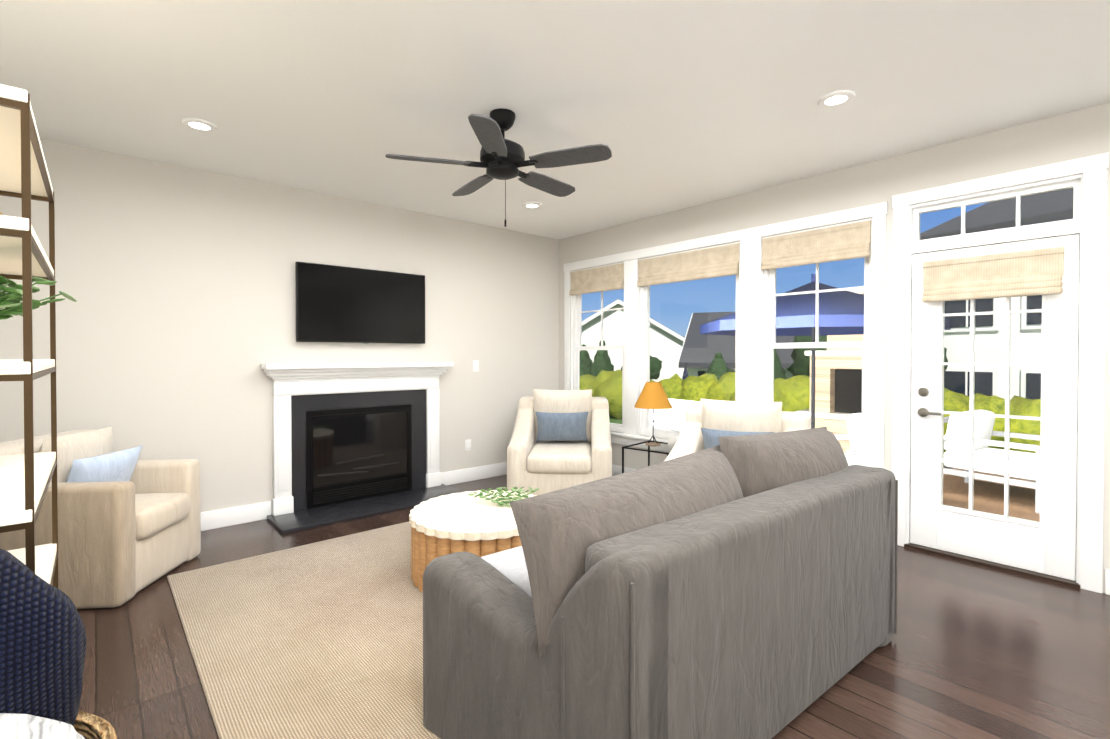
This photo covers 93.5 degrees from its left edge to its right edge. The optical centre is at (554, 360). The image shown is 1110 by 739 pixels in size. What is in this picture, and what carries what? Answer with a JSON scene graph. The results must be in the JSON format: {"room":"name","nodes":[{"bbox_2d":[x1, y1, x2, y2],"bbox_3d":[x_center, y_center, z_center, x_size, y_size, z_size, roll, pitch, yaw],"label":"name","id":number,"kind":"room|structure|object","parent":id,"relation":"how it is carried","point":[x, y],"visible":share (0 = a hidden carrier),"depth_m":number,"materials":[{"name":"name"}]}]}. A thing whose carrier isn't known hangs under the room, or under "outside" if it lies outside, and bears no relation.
{"room":"living room","nodes":[
{"label":"living room","id":0,"kind":"room"},
{"bbox_2d":[0,138,558,513],"bbox_3d":[-1.876,-0.086,4.769,5.280,2.740,0.140,-1,1,-41],"label":"wall","id":1,"kind":"structure","parent":0,"point":[175,325],"depth_m":4.08,"materials":[{"name":"grey paint"}]},
{"bbox_2d":[200,501,270,530],"bbox_3d":[-3.000,1.226,3.685,1.799,0.140,0.023,-1,1,-41],"label":"baseboard","id":2,"kind":"structure","parent":1,"relation":"attached to","point":[215,519],"depth_m":4.10,"materials":[{"name":"white"}]},
{"bbox_2d":[295,261,424,343],"bbox_3d":[-1.728,-0.491,4.749,1.167,0.678,0.074,-1,1,-41],"label":"television","id":3,"kind":"object","parent":1,"relation":"attached to","point":[347,304],"depth_m":4.67,"materials":[{"name":"black plastic"}]},
{"bbox_2d":[465,439,470,450],"bbox_3d":[-0.917,0.890,5.523,0.075,0.120,0.009,-1,1,-41],"label":"electrical outlet","id":4,"kind":"object","parent":1,"relation":"attached to","point":[467,444],"visible":1,"depth_m":5.52,"materials":[{"name":"white plastic"}]},
{"bbox_2d":[441,462,506,484],"bbox_3d":[-0.568,1.202,5.825,1.621,0.140,0.023,-1,1,-41],"label":"baseboard","id":5,"kind":"structure","parent":1,"relation":"attached to","point":[498,469],"depth_m":5.56,"materials":[{"name":"white"}]},
{"bbox_2d":[473,360,478,371],"bbox_3d":[-0.846,0.055,5.576,0.075,0.120,0.011,-1,1,-41],"label":"light switch","id":6,"kind":"object","parent":1,"relation":"attached to","point":[475,365],"visible":1,"depth_m":5.57,"materials":[{"name":"white plastic"}]},
{"bbox_2d":[0,0,1109,239],"bbox_3d":[0.647,-1.474,1.886,5.280,0.100,7.780,-1,1,-41],"label":"ceiling","id":7,"kind":"structure","parent":0,"point":[676,104],"depth_m":2.72,"materials":[{"name":"white paint"}]},
{"bbox_2d":[181,118,216,131],"bbox_3d":[-2.164,-1.432,3.180,0.184,0.012,0.184,-1,1,-41],"label":"recessed light","id":8,"kind":"object","parent":7,"relation":"in","point":[203,125],"visible":0.98,"depth_m":3.16,"materials":[{"name":"white"}]},
{"bbox_2d":[385,108,611,226],"bbox_3d":[-0.306,-1.112,3.084,1.241,0.649,1.238,-1,1,-41],"label":"fan","id":9,"kind":"object","parent":7,"relation":"hanging from","point":[502,157],"visible":1,"depth_m":2.96,"materials":[{"name":"black metal"}]},
{"bbox_2d":[522,202,541,208],"bbox_3d":[-0.214,-1.452,4.885,0.184,0.012,0.184,-1,1,-41],"label":"recessed light","id":10,"kind":"object","parent":7,"relation":"in","point":[533,204],"visible":0.92,"depth_m":4.86,"materials":[{"name":"white"}]},
{"bbox_2d":[817,90,854,107],"bbox_3d":[1.537,-1.429,2.857,0.184,0.012,0.184,-1,1,-41],"label":"recessed light","id":11,"kind":"object","parent":7,"relation":"in","point":[831,99],"visible":0.98,"depth_m":2.84,"materials":[{"name":"white"}]},
{"bbox_2d":[77,474,1109,738],"bbox_3d":[0.647,1.366,1.918,5.280,0.100,7.780,-1,1,-41],"label":"floor","id":12,"kind":"structure","parent":0,"point":[975,652],"depth_m":2.28,"materials":[{"name":"brown wood"}]},
{"bbox_2d":[0,84,58,588],"bbox_3d":[-1.851,0.320,1.566,0.476,2.000,1.074,-1,1,-41],"label":"etagere","id":13,"kind":"object","parent":12,"relation":"on","point":[27,476],"visible":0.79,"depth_m":1.50,"materials":[{"name":"white wood"}]},
{"bbox_2d":[0,275,76,319],"bbox_3d":[-1.637,-0.127,1.473,0.427,0.253,0.423,-1,1,-41],"label":"plant","id":14,"kind":"object","parent":13,"relation":"on","point":[10,303],"visible":0.85,"depth_m":1.53,"materials":[{"name":"green plant"}]},
{"bbox_2d":[0,549,117,738],"bbox_3d":[-1.195,0.856,1.019,0.527,0.937,0.577,-1,1,-41],"label":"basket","id":15,"kind":"object","parent":12,"relation":"on","point":[42,643],"visible":1,"depth_m":1.09,"materials":[{"name":"fabric"}]},
{"bbox_2d":[0,426,200,608],"bbox_3d":[-2.719,0.860,3.075,0.863,0.888,0.760,0,1,-5],"label":"armchair","id":16,"kind":"object","parent":12,"relation":"on","point":[129,525],"visible":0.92,"depth_m":2.88,"materials":[{"name":"beige fabric"}]},
{"bbox_2d":[167,522,440,738],"bbox_3d":[-0.457,1.293,3.263,2.980,0.014,2.280,-1,1,-41],"label":"rug","id":17,"kind":"object","parent":12,"relation":"on","point":[321,640],"visible":0.38,"depth_m":2.44,"materials":[{"name":"carpet"}]},
{"bbox_2d":[409,486,538,591],"bbox_3d":[-0.433,1.058,3.188,0.880,0.440,0.875,-1,1,-41],"label":"coffee table","id":18,"kind":"object","parent":17,"relation":"on","point":[481,523],"visible":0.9,"depth_m":2.94,"materials":[{"name":"brown wood"}]},
{"bbox_2d":[261,362,462,533],"bbox_3d":[-1.593,0.652,4.600,1.670,1.268,0.499,-1,1,-41],"label":"fireplace","id":19,"kind":"object","parent":12,"relation":"on","point":[352,441],"visible":1,"depth_m":4.63,"materials":[{"name":"white wood"}]},
{"bbox_2d":[507,389,611,494],"bbox_3d":[0.065,0.784,5.103,0.940,0.996,1.011,0,1,4],"label":"armchair","id":20,"kind":"object","parent":12,"relation":"on","point":[560,439],"visible":0.88,"depth_m":4.96,"materials":[{"name":"beige fabric"}]},
{"bbox_2d":[622,435,677,472],"bbox_3d":[0.945,0.987,4.800,0.474,0.590,0.474,1,1,41],"label":"side table","id":21,"kind":"object","parent":12,"relation":"on","point":[672,439],"visible":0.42,"depth_m":4.77,"materials":[{"name":"black metal"}]},
{"bbox_2d":[634,382,672,446],"bbox_3d":[0.904,0.489,4.811,0.350,0.583,0.350,-1,1,-41],"label":"table lamp","id":22,"kind":"object","parent":21,"relation":"on","point":[653,395],"visible":1,"depth_m":4.72,"materials":[{"name":"orange fabric"}]},
{"bbox_2d":[423,427,897,738],"bbox_3d":[0.637,0.812,2.235,2.203,0.968,0.865,-1,1,-38],"label":"sofa","id":23,"kind":"object","parent":12,"relation":"on","point":[738,587],"visible":1,"depth_m":1.68,"materials":[{"name":"grey fabric"}]},
{"bbox_2d":[664,398,810,460],"bbox_3d":[1.340,0.798,3.872,0.940,0.996,1.011,0,1,31],"label":"armchair","id":24,"kind":"object","parent":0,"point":[707,423],"depth_m":3.94,"materials":[{"name":"beige fabric"}]},
{"bbox_2d":[559,103,1109,592],"bbox_3d":[2.577,-0.073,3.599,0.140,2.740,7.500,-1,1,-41],"label":"wall","id":25,"kind":"structure","parent":0,"point":[1055,139],"depth_m":3.73,"materials":[{"name":"grey paint"}]},
{"bbox_2d":[612,464,635,475],"bbox_3d":[1.214,1.211,5.042,0.018,0.140,3.535,-1,1,-41],"label":"baseboard","id":26,"kind":"structure","parent":25,"relation":"attached to","point":[616,470],"depth_m":5.63,"materials":[{"name":"white"}]},
{"bbox_2d":[564,202,887,467],"bbox_3d":[1.274,-0.122,5.033,0.198,2.045,3.425,-1,1,-41],"label":"window frames","id":27,"kind":"structure","parent":25,"relation":"in","point":[755,343],"depth_m":4.47,"materials":[{"name":"white wood"}]},
{"bbox_2d":[569,263,623,294],"bbox_3d":[0.459,-0.908,5.877,0.072,0.274,0.830,-1,1,-41],"label":"window blind","id":28,"kind":"object","parent":27,"relation":"attached to","point":[602,279],"visible":0.96,"depth_m":5.84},
{"bbox_2d":[637,243,739,286],"bbox_3d":[1.236,-0.898,4.993,0.072,0.274,1.132,-1,1,-41],"label":"window blind","id":29,"kind":"object","parent":27,"relation":"attached to","point":[719,261],"visible":0.98,"depth_m":4.93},
{"bbox_2d":[761,220,870,269],"bbox_3d":[2.019,-0.893,4.103,0.072,0.264,0.820,-1,1,-41],"label":"window blind","id":30,"kind":"object","parent":27,"relation":"attached to","point":[841,242],"visible":0.98,"depth_m":4.06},
{"bbox_2d":[891,152,1108,592],"bbox_3d":[2.791,0.069,3.363,0.232,2.460,1.050,-1,1,-41],"label":"patio door","id":31,"kind":"structure","parent":25,"relation":"in","point":[1072,417],"depth_m":3.21,"materials":[{"name":"white wood"}]},
{"bbox_2d":[922,246,1063,301],"bbox_3d":[2.718,-0.528,3.282,0.072,0.273,0.685,-1,1,-41],"label":"door blind","id":32,"kind":"object","parent":31,"relation":"attached to","point":[1025,273],"visible":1,"depth_m":3.24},
{"bbox_2d":[1105,569,1109,594],"bbox_3d":[4.031,1.247,1.842,0.016,0.140,2.880,-1,1,-41],"label":"baseboard","id":33,"kind":"structure","parent":25,"relation":"attached to","point":[1107,572],"depth_m":2.91,"materials":[{"name":"white"}]},
{"label":"outside","id":34,"kind":"structure","parent":0,"visible":0},
{"bbox_2d":[609,416,621,423],"bbox_3d":[30.583,3.471,39.935,89.859,4.565,130.000,-1,1,-41],"label":"ground","id":35,"kind":"structure","parent":34,"point":[612,419],"depth_m":13.07,"materials":[{"name":"green plant"}]},
{"bbox_2d":[580,344,591,375],"bbox_3d":[1.040,0.572,18.299,1.144,2.332,1.113,-1,1,-41],"label":"tree","id":36,"kind":"object","parent":35,"relation":"on","point":[585,363],"depth_m":18.05,"materials":[{"name":"green plant"}]},
{"bbox_2d":[589,340,613,376],"bbox_3d":[1.608,0.463,17.628,1.057,2.388,1.042,-1,1,-41],"label":"tree","id":37,"kind":"object","parent":35,"relation":"on","point":[597,366],"depth_m":17.45,"materials":[{"name":"green plant"}]},
{"bbox_2d":[580,299,684,381],"bbox_3d":[5.962,-0.186,45.670,10.200,9.020,13.700,0,1,11],"label":"house","id":38,"kind":"structure","parent":35,"relation":"on","point":[664,343],"depth_m":39.19,"materials":[{"name":"white"}]},
{"bbox_2d":[650,355,661,379],"bbox_3d":[3.026,0.690,16.439,0.723,1.732,0.755,-1,1,-41],"label":"tree","id":39,"kind":"object","parent":35,"relation":"on","point":[654,371],"depth_m":16.18,"materials":[{"name":"green plant"}]},
{"bbox_2d":[682,363,688,379],"bbox_3d":[4.580,0.868,18.320,0.300,1.600,0.285,-1,1,-41],"label":"closed umbrella","id":40,"kind":"object","parent":35,"relation":"on","point":[685,376],"depth_m":18.26,"materials":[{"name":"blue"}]},
{"bbox_2d":[707,352,729,378],"bbox_3d":[4.624,0.831,14.711,1.098,2.180,1.125,-1,1,-41],"label":"tree","id":41,"kind":"object","parent":35,"relation":"on","point":[714,368],"depth_m":14.49,"materials":[{"name":"green plant"}]},
{"bbox_2d":[678,311,794,378],"bbox_3d":[13.990,0.847,33.831,10.000,8.220,10.900,0,1,23],"label":"house","id":42,"kind":"structure","parent":35,"relation":"on","point":[728,349],"depth_m":31.13,"materials":[{"name":"grey"}]},
{"bbox_2d":[774,348,785,379],"bbox_3d":[5.941,0.503,14.595,1.146,2.655,1.159,-1,1,-41],"label":"tree","id":43,"kind":"object","parent":35,"relation":"on","point":[781,370],"depth_m":14.28,"materials":[{"name":"green plant"}]},
{"bbox_2d":[787,335,826,376],"bbox_3d":[6.966,0.175,13.114,2.017,2.921,1.910,-1,1,-41],"label":"tree","id":44,"kind":"object","parent":35,"relation":"on","point":[798,353],"depth_m":12.94,"materials":[{"name":"green plant"}]},
{"bbox_2d":[580,369,1040,454],"bbox_3d":[6.003,0.979,9.171,1.926,1.516,25.690,-1,1,-41],"label":"hedge","id":45,"kind":"object","parent":35,"relation":"on","point":[687,393],"depth_m":10.05,"materials":[{"name":"green plant"}]},
{"bbox_2d":[944,347,947,371],"bbox_3d":[7.986,0.542,11.311,0.873,2.178,0.819,-1,1,-41],"label":"tree","id":46,"kind":"object","parent":35,"relation":"on","point":[946,359],"depth_m":11.00,"materials":[{"name":"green plant"}]},
{"bbox_2d":[920,188,1079,399],"bbox_3d":[18.416,-0.532,14.174,10.900,10.420,11.000,0,1,-28],"label":"house","id":47,"kind":"structure","parent":35,"relation":"on","point":[1033,392],"depth_m":14.79,"materials":[{"name":"white"}]},
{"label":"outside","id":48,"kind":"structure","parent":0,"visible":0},
{"bbox_2d":[943,468,1076,552],"bbox_3d":[3.922,1.507,5.799,4.758,0.230,9.000,-1,1,-41],"label":"deck","id":49,"kind":"object","parent":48,"point":[950,487],"depth_m":5.38,"materials":[{"name":"brown wood"}]},
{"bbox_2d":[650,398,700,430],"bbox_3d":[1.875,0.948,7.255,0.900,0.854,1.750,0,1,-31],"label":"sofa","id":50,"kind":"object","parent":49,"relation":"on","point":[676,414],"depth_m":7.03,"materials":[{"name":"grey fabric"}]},
{"bbox_2d":[700,274,950,428],"bbox_3d":[3.208,0.154,6.488,2.550,2.459,2.550,-1,1,-41],"label":"umbrella","id":51,"kind":"object","parent":49,"relation":"on","point":[828,302],"depth_m":5.83,"materials":[{"name":"blue"}]},
{"bbox_2d":[796,289,863,452],"bbox_3d":[4.644,0.158,7.884,0.900,2.420,1.600,-1,1,-41],"label":"stone fireplace","id":52,"kind":"object","parent":49,"relation":"on","point":[833,423],"depth_m":7.87,"materials":[{"name":"beige"}]},
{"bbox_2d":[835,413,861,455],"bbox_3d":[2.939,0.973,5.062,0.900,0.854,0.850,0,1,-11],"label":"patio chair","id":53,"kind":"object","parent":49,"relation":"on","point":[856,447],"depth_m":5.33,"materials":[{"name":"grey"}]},
{"bbox_2d":[943,410,1040,513],"bbox_3d":[4.589,0.969,5.381,0.850,0.854,0.900,0,1,-31],"label":"outdoor sofa","id":54,"kind":"object","parent":49,"relation":"on","point":[960,451],"depth_m":5.34,"materials":[{"name":"white"}]}
]}

